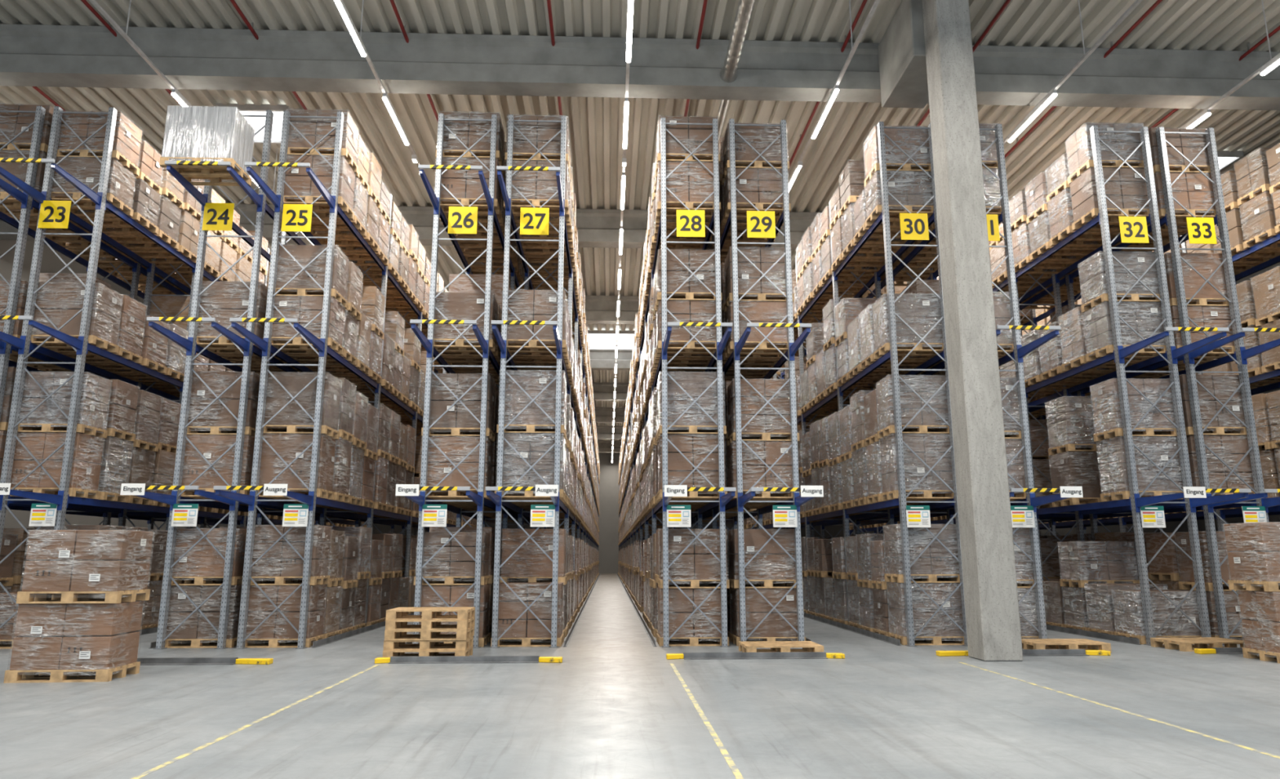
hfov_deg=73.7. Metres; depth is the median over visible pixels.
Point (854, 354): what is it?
load
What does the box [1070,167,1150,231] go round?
load
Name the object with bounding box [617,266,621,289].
lamp
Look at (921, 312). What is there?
load
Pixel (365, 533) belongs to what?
load
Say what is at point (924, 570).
load
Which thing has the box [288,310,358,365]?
load
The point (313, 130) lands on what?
load
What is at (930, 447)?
load
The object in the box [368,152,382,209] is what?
load
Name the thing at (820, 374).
load
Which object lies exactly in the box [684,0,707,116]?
pipe
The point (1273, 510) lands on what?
rack
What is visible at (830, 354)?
load
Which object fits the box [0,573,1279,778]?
floor
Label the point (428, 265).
load
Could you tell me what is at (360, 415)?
load
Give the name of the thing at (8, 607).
load
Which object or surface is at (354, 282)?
load
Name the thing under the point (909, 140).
load
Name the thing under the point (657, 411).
load
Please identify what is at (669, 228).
load
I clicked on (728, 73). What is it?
cable tray
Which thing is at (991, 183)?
load
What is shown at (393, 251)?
load
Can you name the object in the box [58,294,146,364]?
load
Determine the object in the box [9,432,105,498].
load
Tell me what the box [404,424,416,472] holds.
load
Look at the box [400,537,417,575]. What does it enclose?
load
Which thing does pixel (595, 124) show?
ceiling
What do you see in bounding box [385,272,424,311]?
load
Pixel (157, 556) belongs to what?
load
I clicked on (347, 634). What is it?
rail
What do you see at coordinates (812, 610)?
load
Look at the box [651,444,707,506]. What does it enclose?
load
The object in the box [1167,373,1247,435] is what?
load
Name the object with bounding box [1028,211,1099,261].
load
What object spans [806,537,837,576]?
load
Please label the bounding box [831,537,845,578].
load
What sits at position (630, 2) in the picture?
lamp
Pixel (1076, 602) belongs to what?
load
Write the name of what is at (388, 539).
load
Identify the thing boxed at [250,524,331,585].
load
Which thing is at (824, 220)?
load
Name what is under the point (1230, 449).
load
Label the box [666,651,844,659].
kerb
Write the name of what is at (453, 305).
load
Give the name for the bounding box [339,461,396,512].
load
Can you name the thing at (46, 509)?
rack
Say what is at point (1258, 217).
load
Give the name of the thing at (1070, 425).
load
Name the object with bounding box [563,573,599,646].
rail
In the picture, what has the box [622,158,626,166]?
lamp
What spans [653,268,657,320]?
load
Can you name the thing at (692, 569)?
load
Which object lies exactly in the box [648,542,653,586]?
load
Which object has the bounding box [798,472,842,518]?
load
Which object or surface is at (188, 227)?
load
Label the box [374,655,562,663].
kerb
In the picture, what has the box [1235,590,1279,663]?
load
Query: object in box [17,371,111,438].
load
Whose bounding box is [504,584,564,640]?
load
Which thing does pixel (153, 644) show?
rail
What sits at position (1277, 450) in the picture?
load
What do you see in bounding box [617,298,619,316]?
lamp
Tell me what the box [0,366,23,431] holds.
load
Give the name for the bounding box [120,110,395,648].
rack
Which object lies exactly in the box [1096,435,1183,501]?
load
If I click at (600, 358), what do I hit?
girder
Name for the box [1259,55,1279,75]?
lamp
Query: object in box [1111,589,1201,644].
load
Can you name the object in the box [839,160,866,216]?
load
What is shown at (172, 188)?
load
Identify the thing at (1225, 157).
window
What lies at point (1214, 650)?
kerb
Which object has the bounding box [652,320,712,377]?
load
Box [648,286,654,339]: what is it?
load
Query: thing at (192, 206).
load
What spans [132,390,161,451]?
load
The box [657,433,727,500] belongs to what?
load
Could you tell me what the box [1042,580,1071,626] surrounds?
load
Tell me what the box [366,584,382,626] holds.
load
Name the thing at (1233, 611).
load
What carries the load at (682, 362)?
on the rack at (690, 223)
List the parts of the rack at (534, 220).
upright post, upright post, upright post, upright post, upright post, upright post, upright post, upright post, upright post, upright post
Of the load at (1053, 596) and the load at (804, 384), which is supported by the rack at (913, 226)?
the load at (804, 384)
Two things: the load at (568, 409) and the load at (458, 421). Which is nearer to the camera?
the load at (458, 421)
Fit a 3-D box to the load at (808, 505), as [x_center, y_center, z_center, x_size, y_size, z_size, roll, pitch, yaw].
[4.921,2.749,22.022,1.200,1.022,0.803,0,-11,-2]
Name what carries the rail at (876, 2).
hanging from the ceiling
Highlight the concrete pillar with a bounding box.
[921,0,1022,661]
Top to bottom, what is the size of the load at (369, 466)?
1.022 m
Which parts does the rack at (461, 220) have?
upright post, upright post, upright post, upright post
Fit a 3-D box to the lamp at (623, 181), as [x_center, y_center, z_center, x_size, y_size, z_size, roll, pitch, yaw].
[-0.415,-4.808,20.813,0.090,0.110,1.900,0,-11,-2]
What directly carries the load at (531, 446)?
on the rack at (534, 220)
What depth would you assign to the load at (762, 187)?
16.34 m
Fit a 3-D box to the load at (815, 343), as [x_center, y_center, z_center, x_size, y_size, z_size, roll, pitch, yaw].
[4.931,-1.122,21.877,1.200,0.992,0.800,0,-11,-2]
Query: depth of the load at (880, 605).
16.04 m
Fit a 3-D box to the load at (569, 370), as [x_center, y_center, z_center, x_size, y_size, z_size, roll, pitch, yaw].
[-2.026,-0.922,17.800,1.200,1.162,0.803,0,-11,-2]
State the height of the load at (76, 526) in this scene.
1.022 m
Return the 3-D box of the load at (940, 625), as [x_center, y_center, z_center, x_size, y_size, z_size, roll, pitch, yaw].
[5.148,3.990,15.284,1.200,1.052,0.803,0,-11,-2]
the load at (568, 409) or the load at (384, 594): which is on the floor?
the load at (384, 594)
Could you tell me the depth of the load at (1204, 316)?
16.15 m
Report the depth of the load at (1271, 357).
17.57 m
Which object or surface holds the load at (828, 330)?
on the load at (830, 354)
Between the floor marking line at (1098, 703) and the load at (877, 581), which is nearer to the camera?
the floor marking line at (1098, 703)
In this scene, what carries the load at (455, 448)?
on the rack at (461, 220)
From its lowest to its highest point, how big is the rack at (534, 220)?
9.750 m
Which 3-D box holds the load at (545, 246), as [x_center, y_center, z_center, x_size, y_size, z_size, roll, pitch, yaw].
[-2.030,-3.482,18.309,1.200,0.942,0.803,0,-11,-2]
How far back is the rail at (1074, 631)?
16.20 m
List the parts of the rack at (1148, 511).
upright post, upright post, upright post, upright post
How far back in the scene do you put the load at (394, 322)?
20.30 m
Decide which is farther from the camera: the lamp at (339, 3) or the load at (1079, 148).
the load at (1079, 148)
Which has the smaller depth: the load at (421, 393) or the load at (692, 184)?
the load at (692, 184)
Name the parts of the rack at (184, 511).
upright post, upright post, upright post, upright post, upright post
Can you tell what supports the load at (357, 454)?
on the rack at (295, 217)
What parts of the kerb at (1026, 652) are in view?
rail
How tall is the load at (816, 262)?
0.942 m
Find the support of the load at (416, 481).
on the rack at (295, 217)
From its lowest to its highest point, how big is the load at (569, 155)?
0.822 m
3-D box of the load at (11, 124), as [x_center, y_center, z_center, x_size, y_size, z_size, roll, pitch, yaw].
[-11.744,-4.853,16.392,1.200,0.942,0.803,0,-11,-2]
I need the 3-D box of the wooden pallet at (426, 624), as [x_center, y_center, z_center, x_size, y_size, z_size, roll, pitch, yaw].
[-3.191,3.577,13.064,1.200,0.144,0.800,0,-11,-2]
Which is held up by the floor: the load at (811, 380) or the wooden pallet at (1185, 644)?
the wooden pallet at (1185, 644)
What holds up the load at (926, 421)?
on the load at (930, 447)
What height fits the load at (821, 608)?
1.022 m
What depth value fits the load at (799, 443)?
22.95 m
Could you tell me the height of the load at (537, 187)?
0.942 m
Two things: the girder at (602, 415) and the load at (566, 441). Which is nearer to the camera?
the load at (566, 441)
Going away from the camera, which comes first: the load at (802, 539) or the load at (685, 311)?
the load at (685, 311)
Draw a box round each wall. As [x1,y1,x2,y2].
[0,240,414,534]
[413,452,820,573]
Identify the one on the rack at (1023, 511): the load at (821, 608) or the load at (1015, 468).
the load at (1015, 468)
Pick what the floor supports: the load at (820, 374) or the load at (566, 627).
the load at (566, 627)
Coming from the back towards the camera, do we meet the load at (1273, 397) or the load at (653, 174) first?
the load at (653, 174)
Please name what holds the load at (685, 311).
on the rack at (690, 223)
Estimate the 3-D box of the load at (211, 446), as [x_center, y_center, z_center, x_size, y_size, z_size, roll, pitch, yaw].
[-7.494,1.401,15.309,1.200,1.082,0.803,0,-11,-2]
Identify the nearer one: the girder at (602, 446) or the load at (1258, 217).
the load at (1258, 217)
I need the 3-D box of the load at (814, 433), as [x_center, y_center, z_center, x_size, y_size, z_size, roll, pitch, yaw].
[4.940,1.393,21.375,1.200,1.142,0.803,0,-11,-2]
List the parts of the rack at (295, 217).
upright post, upright post, upright post, upright post, upright post, upright post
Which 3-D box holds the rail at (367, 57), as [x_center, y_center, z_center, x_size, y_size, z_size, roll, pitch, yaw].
[-5.009,-5.976,18.576,0.060,1.320,37.500,0,-11,-2]
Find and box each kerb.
[137,657,273,665]
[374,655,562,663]
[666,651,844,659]
[935,648,1110,656]
[1194,647,1258,653]
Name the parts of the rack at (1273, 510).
upright post, upright post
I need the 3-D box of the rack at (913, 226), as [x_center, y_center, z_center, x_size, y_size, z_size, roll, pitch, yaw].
[4.821,1.403,24.683,1.150,9.750,18.684,0,-11,-2]
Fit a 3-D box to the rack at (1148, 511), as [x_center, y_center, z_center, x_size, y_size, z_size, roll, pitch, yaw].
[9.062,1.299,24.149,1.218,9.750,20.085,0,-11,-2]
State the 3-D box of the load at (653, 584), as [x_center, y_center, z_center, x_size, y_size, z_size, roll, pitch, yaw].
[0.845,3.416,17.066,1.200,1.052,0.800,0,-11,-2]
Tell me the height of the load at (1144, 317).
0.992 m
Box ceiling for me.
[0,0,1279,440]
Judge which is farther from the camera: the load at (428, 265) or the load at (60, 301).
the load at (428, 265)
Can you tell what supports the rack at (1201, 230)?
on the floor
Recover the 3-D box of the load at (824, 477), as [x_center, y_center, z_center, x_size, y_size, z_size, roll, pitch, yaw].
[4.956,2.374,20.268,1.200,1.082,0.800,0,-11,-2]
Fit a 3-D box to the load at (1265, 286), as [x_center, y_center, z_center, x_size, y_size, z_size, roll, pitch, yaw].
[13.555,-1.914,17.661,1.200,1.062,0.803,0,-11,-2]
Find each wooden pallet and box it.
[382,644,473,657]
[383,635,473,650]
[384,626,474,639]
[385,606,475,620]
[385,616,475,630]
[738,640,823,652]
[1021,638,1111,652]
[1150,636,1244,651]
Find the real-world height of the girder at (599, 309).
1.010 m
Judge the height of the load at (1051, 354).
1.102 m
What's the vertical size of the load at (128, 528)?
1.052 m
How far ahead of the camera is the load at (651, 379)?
18.62 m
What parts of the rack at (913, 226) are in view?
upright post, upright post, upright post, upright post, upright post, upright post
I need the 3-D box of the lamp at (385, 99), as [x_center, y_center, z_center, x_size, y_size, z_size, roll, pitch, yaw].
[-4.971,-5.476,17.409,0.090,0.110,1.900,0,-11,-2]
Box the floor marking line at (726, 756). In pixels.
[669,662,743,778]
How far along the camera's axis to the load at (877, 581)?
16.19 m
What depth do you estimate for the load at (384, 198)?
19.16 m
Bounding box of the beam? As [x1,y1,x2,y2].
[878,0,928,108]
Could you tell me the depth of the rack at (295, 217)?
15.30 m
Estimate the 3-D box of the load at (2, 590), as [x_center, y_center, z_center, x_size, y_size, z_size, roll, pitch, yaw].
[-11.746,3.902,14.677,1.200,0.992,0.803,0,-11,-2]
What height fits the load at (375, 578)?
0.962 m
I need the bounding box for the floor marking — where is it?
[130,664,379,778]
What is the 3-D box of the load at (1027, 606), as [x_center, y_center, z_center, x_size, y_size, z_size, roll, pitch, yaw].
[6.474,4.042,15.313,1.200,0.962,0.803,0,-11,-2]
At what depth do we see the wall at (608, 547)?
80.24 m
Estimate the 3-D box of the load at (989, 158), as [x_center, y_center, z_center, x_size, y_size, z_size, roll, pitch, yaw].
[6.477,-4.694,17.047,1.200,0.942,0.803,0,-11,-2]
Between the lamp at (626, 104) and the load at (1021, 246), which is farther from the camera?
the load at (1021, 246)
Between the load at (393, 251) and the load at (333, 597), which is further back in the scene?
the load at (393, 251)
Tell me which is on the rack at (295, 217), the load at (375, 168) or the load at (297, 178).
the load at (297, 178)
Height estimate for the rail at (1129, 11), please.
1.320 m
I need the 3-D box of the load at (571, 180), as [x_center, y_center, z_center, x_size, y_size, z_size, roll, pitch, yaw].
[-2.044,-4.314,18.463,1.200,0.742,0.800,0,-11,-2]
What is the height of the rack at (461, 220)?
9.750 m
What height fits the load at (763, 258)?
1.062 m
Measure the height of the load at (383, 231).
0.972 m
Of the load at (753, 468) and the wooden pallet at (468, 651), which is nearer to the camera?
the wooden pallet at (468, 651)
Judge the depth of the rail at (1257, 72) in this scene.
16.14 m
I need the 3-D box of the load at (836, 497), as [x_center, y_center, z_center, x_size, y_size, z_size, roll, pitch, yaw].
[4.993,2.233,19.391,1.200,1.022,0.800,0,-11,-2]
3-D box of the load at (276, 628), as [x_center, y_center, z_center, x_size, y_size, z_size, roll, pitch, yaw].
[-6.202,3.924,14.868,1.200,1.022,0.800,0,-11,-2]
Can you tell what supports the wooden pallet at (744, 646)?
on the floor
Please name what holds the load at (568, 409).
on the load at (567, 473)
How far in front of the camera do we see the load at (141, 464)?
16.93 m
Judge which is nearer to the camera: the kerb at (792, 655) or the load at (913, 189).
the kerb at (792, 655)
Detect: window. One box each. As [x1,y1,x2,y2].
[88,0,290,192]
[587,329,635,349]
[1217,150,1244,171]
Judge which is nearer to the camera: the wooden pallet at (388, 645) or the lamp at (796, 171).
the wooden pallet at (388, 645)
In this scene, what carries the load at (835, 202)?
on the load at (837, 231)
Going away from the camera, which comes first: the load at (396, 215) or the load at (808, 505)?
the load at (396, 215)
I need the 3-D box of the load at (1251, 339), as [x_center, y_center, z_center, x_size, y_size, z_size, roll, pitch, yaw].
[13.521,-0.763,18.354,1.200,1.062,0.803,0,-11,-2]
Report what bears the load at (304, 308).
on the rack at (295, 217)
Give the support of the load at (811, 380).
on the rack at (913, 226)
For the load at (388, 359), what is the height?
1.192 m
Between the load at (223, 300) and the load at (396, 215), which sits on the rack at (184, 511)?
the load at (223, 300)
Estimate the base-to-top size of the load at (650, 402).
1.172 m
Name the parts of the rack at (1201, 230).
upright post, upright post, upright post, upright post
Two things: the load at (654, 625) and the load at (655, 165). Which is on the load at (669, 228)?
the load at (655, 165)
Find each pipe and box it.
[31,86,66,111]
[80,0,312,244]
[229,0,307,110]
[389,0,438,123]
[546,0,562,115]
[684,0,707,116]
[716,99,729,141]
[783,0,1162,379]
[789,0,867,167]
[915,0,1010,126]
[1148,25,1279,129]
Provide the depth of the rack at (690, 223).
15.50 m
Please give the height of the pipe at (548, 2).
0.233 m
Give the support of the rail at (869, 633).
on the floor
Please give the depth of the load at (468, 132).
16.32 m
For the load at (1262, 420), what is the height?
1.172 m
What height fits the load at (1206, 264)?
1.062 m
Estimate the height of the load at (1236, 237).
0.972 m
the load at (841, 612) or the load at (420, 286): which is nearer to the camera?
the load at (841, 612)
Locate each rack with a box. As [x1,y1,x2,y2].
[0,106,247,529]
[0,106,366,627]
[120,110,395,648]
[213,110,456,648]
[395,113,530,648]
[484,115,599,648]
[618,117,736,647]
[686,119,823,640]
[747,121,967,646]
[820,124,1083,645]
[848,125,1251,645]
[1018,126,1279,644]
[1031,233,1279,535]
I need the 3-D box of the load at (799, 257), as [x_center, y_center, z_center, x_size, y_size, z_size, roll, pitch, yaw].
[4.925,-3.492,23.249,1.200,0.972,0.803,0,-11,-2]
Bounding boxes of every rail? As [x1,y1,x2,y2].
[136,626,157,635]
[149,640,156,648]
[311,613,413,648]
[341,0,434,191]
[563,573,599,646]
[612,62,630,450]
[617,573,657,646]
[787,0,879,183]
[803,612,902,645]
[1003,0,1142,145]
[1045,624,1141,644]
[1178,0,1279,128]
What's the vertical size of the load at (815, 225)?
0.972 m
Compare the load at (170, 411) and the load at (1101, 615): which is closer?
the load at (1101, 615)
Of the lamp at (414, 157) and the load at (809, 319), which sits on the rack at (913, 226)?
the load at (809, 319)
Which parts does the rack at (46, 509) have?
upright post, upright post, upright post, upright post, upright post, upright post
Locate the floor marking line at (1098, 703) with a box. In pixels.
[960,662,1279,758]
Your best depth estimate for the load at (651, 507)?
18.33 m
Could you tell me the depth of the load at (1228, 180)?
18.73 m
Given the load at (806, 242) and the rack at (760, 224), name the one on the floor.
the rack at (760, 224)
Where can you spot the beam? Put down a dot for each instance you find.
(903, 73)
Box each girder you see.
[0,23,1279,110]
[0,204,822,250]
[142,295,639,324]
[589,348,804,370]
[592,382,629,400]
[594,407,625,422]
[596,426,623,439]
[597,440,621,452]
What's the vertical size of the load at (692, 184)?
0.972 m
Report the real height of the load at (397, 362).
1.062 m
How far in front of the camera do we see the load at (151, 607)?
17.36 m
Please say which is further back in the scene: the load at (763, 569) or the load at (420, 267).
the load at (420, 267)
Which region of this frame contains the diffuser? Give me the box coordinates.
[171,93,186,106]
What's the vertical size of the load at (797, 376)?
1.132 m
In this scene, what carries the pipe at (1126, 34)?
hanging from the ceiling
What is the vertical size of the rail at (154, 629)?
0.100 m
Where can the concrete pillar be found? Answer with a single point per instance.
(993, 633)
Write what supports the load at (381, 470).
on the rack at (295, 217)
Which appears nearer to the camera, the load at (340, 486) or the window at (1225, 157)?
the load at (340, 486)
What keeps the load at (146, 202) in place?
on the rack at (46, 509)
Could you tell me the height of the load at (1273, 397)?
1.142 m
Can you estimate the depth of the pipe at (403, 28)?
16.42 m
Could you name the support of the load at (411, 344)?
on the load at (414, 374)
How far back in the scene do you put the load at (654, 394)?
17.28 m
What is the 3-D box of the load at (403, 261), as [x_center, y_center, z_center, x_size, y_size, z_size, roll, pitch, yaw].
[-6.348,-2.927,20.905,1.200,0.852,0.803,0,-11,-2]
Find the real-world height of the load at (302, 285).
0.992 m
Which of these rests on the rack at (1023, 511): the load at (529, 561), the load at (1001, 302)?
the load at (1001, 302)
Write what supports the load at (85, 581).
on the load at (62, 642)
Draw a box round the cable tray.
[720,0,755,82]
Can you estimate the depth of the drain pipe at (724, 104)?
18.03 m
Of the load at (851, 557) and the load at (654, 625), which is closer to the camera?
the load at (654, 625)
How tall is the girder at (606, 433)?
1.010 m
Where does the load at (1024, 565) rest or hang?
on the load at (1027, 606)
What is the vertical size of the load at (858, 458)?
1.142 m
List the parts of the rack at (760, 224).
upright post, upright post, upright post, upright post, upright post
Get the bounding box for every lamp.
[171,89,191,106]
[333,0,366,57]
[382,93,408,145]
[411,154,417,163]
[614,362,617,373]
[615,345,617,357]
[616,324,618,339]
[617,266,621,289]
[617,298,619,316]
[618,226,622,254]
[620,173,625,209]
[622,98,629,149]
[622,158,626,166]
[626,0,633,62]
[788,168,799,191]
[795,160,802,168]
[811,85,839,138]
[1008,89,1057,142]
[1182,109,1211,128]
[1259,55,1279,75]
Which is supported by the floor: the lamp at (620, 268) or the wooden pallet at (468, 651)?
the wooden pallet at (468, 651)
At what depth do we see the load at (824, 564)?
20.52 m
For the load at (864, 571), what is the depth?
17.05 m
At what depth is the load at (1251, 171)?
18.06 m
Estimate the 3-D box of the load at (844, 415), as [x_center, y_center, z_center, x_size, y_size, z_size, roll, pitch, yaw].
[5.033,0.973,18.610,1.200,1.142,0.800,0,-11,-2]
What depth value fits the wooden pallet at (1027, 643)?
13.96 m
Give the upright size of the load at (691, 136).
0.942 m
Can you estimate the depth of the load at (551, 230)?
17.40 m
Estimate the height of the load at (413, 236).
0.822 m
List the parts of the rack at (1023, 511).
upright post, upright post, upright post, upright post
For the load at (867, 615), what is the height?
0.902 m
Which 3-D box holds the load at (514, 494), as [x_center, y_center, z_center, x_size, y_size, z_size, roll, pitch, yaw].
[-2.013,1.614,16.390,1.200,1.082,0.800,0,-11,-2]
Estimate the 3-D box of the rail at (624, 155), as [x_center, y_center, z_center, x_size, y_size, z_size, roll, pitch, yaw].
[-1.179,-1.498,41.397,0.060,1.320,83.700,0,-11,-2]
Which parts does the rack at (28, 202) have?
upright post, upright post, upright post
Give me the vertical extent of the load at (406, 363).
1.162 m
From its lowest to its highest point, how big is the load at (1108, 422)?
1.082 m
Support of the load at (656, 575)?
on the load at (669, 584)
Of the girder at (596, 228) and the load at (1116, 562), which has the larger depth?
the girder at (596, 228)
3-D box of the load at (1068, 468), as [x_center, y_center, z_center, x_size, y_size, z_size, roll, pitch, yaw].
[9.286,1.867,17.681,1.200,1.082,0.800,0,-11,-2]
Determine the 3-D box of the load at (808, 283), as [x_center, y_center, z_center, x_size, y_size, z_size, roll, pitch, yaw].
[4.929,-2.719,22.200,1.200,0.942,0.803,0,-11,-2]
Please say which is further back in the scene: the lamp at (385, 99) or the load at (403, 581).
the load at (403, 581)
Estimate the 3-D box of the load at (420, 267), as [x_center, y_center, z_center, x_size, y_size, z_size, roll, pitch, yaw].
[-6.420,-3.442,22.831,1.200,0.892,0.803,0,-11,-2]
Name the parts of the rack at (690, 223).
upright post, upright post, upright post, upright post, upright post, upright post, upright post, upright post, upright post, upright post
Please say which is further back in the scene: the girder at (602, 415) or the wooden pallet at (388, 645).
the girder at (602, 415)
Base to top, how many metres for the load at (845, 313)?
0.922 m
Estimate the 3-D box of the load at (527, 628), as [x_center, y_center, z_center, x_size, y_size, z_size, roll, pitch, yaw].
[-1.956,3.941,15.032,1.200,1.052,0.803,0,-11,-2]
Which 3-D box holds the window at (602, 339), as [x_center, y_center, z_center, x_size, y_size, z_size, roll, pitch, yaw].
[-1.337,-2.295,40.374,2.620,0.150,3.320,0,-11,-2]
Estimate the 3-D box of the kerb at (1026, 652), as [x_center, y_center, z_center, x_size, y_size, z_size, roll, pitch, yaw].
[5.944,4.084,13.244,2.680,0.085,0.170,0,-11,-2]
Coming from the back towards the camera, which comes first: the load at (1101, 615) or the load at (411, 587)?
the load at (411, 587)
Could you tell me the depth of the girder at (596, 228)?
25.05 m
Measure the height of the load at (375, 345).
0.992 m
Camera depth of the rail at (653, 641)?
19.90 m
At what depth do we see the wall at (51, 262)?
27.65 m
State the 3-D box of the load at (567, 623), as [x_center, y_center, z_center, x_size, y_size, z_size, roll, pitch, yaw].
[-2.085,4.472,17.662,1.200,1.022,0.803,0,-11,-2]
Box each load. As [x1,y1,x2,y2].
[0,102,53,154]
[0,150,47,216]
[0,280,37,352]
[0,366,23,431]
[0,430,14,479]
[0,533,18,586]
[0,586,11,592]
[0,591,35,648]
[3,600,143,682]
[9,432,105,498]
[16,528,155,603]
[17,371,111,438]
[29,524,122,560]
[30,281,122,353]
[44,436,132,502]
[50,156,136,217]
[56,110,142,176]
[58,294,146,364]
[77,178,161,234]
[80,379,138,441]
[87,315,168,373]
[104,195,181,249]
[114,324,188,382]
[118,526,147,560]
[125,447,155,505]
[128,140,163,195]
[128,209,199,263]
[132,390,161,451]
[138,580,162,629]
[143,528,168,580]
[151,449,176,507]
[156,398,181,453]
[159,105,255,186]
[160,167,184,209]
[164,584,242,648]
[171,528,254,585]
[174,178,204,222]
[180,435,254,499]
[186,370,260,437]
[195,280,272,355]
[244,583,327,647]
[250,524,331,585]
[257,433,337,499]
[263,372,342,439]
[264,586,342,641]
[266,529,345,586]
[271,295,346,355]
[275,244,348,308]
[283,155,355,220]
[287,109,358,173]
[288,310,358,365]
[288,437,351,502]
[297,444,364,505]
[303,311,372,374]
[310,177,368,237]
[315,195,379,252]
[315,456,376,507]
[324,331,382,383]
[327,456,389,510]
[330,526,372,578]
[337,377,356,442]
[337,578,367,629]
[338,212,389,266]
[338,536,359,588]
[338,587,355,633]
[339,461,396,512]
[345,261,363,320]
[348,234,399,279]
[348,333,395,391]
[351,391,368,449]
[351,403,378,460]
[354,465,406,514]
[355,135,369,192]
[356,349,403,399]
[360,286,384,339]
[361,248,408,292]
[363,470,413,515]
[364,355,411,405]
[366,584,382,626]
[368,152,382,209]
[368,403,391,459]
[368,539,382,585]
[370,533,402,577]
[371,533,394,577]
[373,477,420,517]
[377,255,417,302]
[377,577,390,622]
[379,180,391,225]
[383,311,404,356]
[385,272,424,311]
[385,282,430,321]
[386,365,419,411]
[386,368,426,417]
[386,577,399,609]
[387,410,400,463]
[387,422,408,467]
[390,201,402,246]
[397,577,408,614]
[398,575,415,613]
[399,216,410,258]
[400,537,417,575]
[402,328,421,372]
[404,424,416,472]
[408,224,418,265]
[413,531,490,584]
[416,240,426,281]
[418,435,493,500]
[419,583,489,646]
[421,373,496,441]
[424,256,431,288]
[433,291,498,356]
[434,156,502,222]
[435,111,505,176]
[490,582,564,646]
[494,432,565,500]
[496,369,566,438]
[499,528,566,584]
[500,288,567,357]
[503,160,569,222]
[504,115,569,174]
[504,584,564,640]
[506,301,568,367]
[507,447,567,502]
[511,182,572,239]
[511,532,568,582]
[512,448,569,506]
[515,200,573,254]
[515,533,568,580]
[516,313,572,376]
[563,580,568,636]
[564,393,568,448]
[566,394,571,452]
[566,580,568,629]
[568,142,571,190]
[570,166,573,213]
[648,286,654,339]
[648,330,660,385]
[648,396,652,454]
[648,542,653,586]
[649,222,688,269]
[649,456,702,508]
[649,586,653,631]
[650,163,655,213]
[650,200,709,255]
[650,386,657,449]
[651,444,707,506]
[651,533,656,587]
[651,586,657,636]
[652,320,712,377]
[653,149,657,198]
[653,183,714,241]
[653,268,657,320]
[653,312,711,368]
[654,391,658,445]
[654,440,713,503]
[654,528,719,582]
[655,115,719,178]
[655,161,720,225]
[655,248,721,311]
[655,300,715,358]
[655,582,715,639]
[656,586,728,645]
[657,371,726,439]
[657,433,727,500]
[657,528,729,587]
[721,123,789,185]
[722,167,791,226]
[724,246,794,312]
[724,300,794,359]
[726,378,799,445]
[727,440,799,500]
[728,528,803,587]
[729,586,805,645]
[792,286,823,324]
[795,239,804,282]
[795,374,832,420]
[796,273,824,315]
[797,430,810,474]
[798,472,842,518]
[800,369,845,413]
[800,536,843,576]
[801,226,812,271]
[801,431,811,477]
[802,576,808,613]
[803,262,853,306]
[804,474,852,516]
[805,323,824,367]
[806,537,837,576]
[807,361,850,408]
[807,575,817,615]
[809,420,819,469]
[810,212,822,260]
[811,249,864,296]
[811,466,861,515]
[813,538,833,577]
[815,348,855,402]
[816,576,832,617]
[817,206,830,247]
[817,417,829,467]
[819,465,875,513]
[820,235,874,285]
[822,298,841,351]
[823,577,837,621]
[824,343,876,395]
[826,412,839,466]
[829,186,841,230]
[829,462,887,511]
[831,217,884,271]
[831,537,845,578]
[834,297,879,346]
[834,578,848,624]
[835,337,888,386]
[838,404,853,462]
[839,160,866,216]
[840,202,902,258]
[840,457,898,508]
[844,536,864,580]
[846,579,862,627]
[847,316,911,378]
[849,390,872,451]
[851,447,919,506]
[852,190,907,244]
[855,533,884,587]
[857,303,927,369]
[858,586,876,631]
[863,125,931,187]
[863,389,924,446]
[864,170,933,228]
[864,441,936,503]
[868,540,942,589]
[871,293,943,359]
[872,588,946,639]
[876,374,949,439]
[878,433,954,501]
[883,524,959,582]
[886,581,964,644]
[931,168,1001,228]
[941,291,1013,360]
[956,527,1034,587]
[978,123,998,168]
[1000,377,1021,439]
[1004,439,1026,500]
[1008,191,1027,232]
[1011,221,1076,274]
[1017,587,1039,638]
[1020,329,1088,388]
[1024,171,1048,224]
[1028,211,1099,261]
[1037,321,1113,380]
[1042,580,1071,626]
[1044,153,1070,202]
[1044,395,1106,455]
[1046,187,1120,246]
[1048,451,1123,506]
[1057,306,1137,371]
[1057,541,1139,587]
[1061,586,1089,630]
[1066,122,1144,184]
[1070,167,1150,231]
[1078,250,1160,312]
[1082,301,1166,362]
[1084,582,1168,635]
[1089,378,1177,441]
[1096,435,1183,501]
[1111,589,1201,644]
[1147,173,1216,231]
[1148,127,1210,174]
[1163,253,1229,306]
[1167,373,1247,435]
[1170,306,1235,362]
[1174,531,1262,591]
[1177,435,1255,499]
[1185,590,1245,644]
[1213,208,1279,263]
[1220,169,1239,213]
[1223,522,1279,591]
[1231,325,1279,382]
[1234,147,1271,205]
[1235,280,1269,328]
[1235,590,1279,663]
[1238,191,1279,248]
[1240,393,1275,451]
[1249,266,1279,326]
[1257,319,1279,373]
[1258,449,1279,497]
[1266,142,1279,194]
[1266,390,1279,448]
[1271,189,1279,233]
[1275,448,1279,481]
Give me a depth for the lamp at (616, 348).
36.68 m

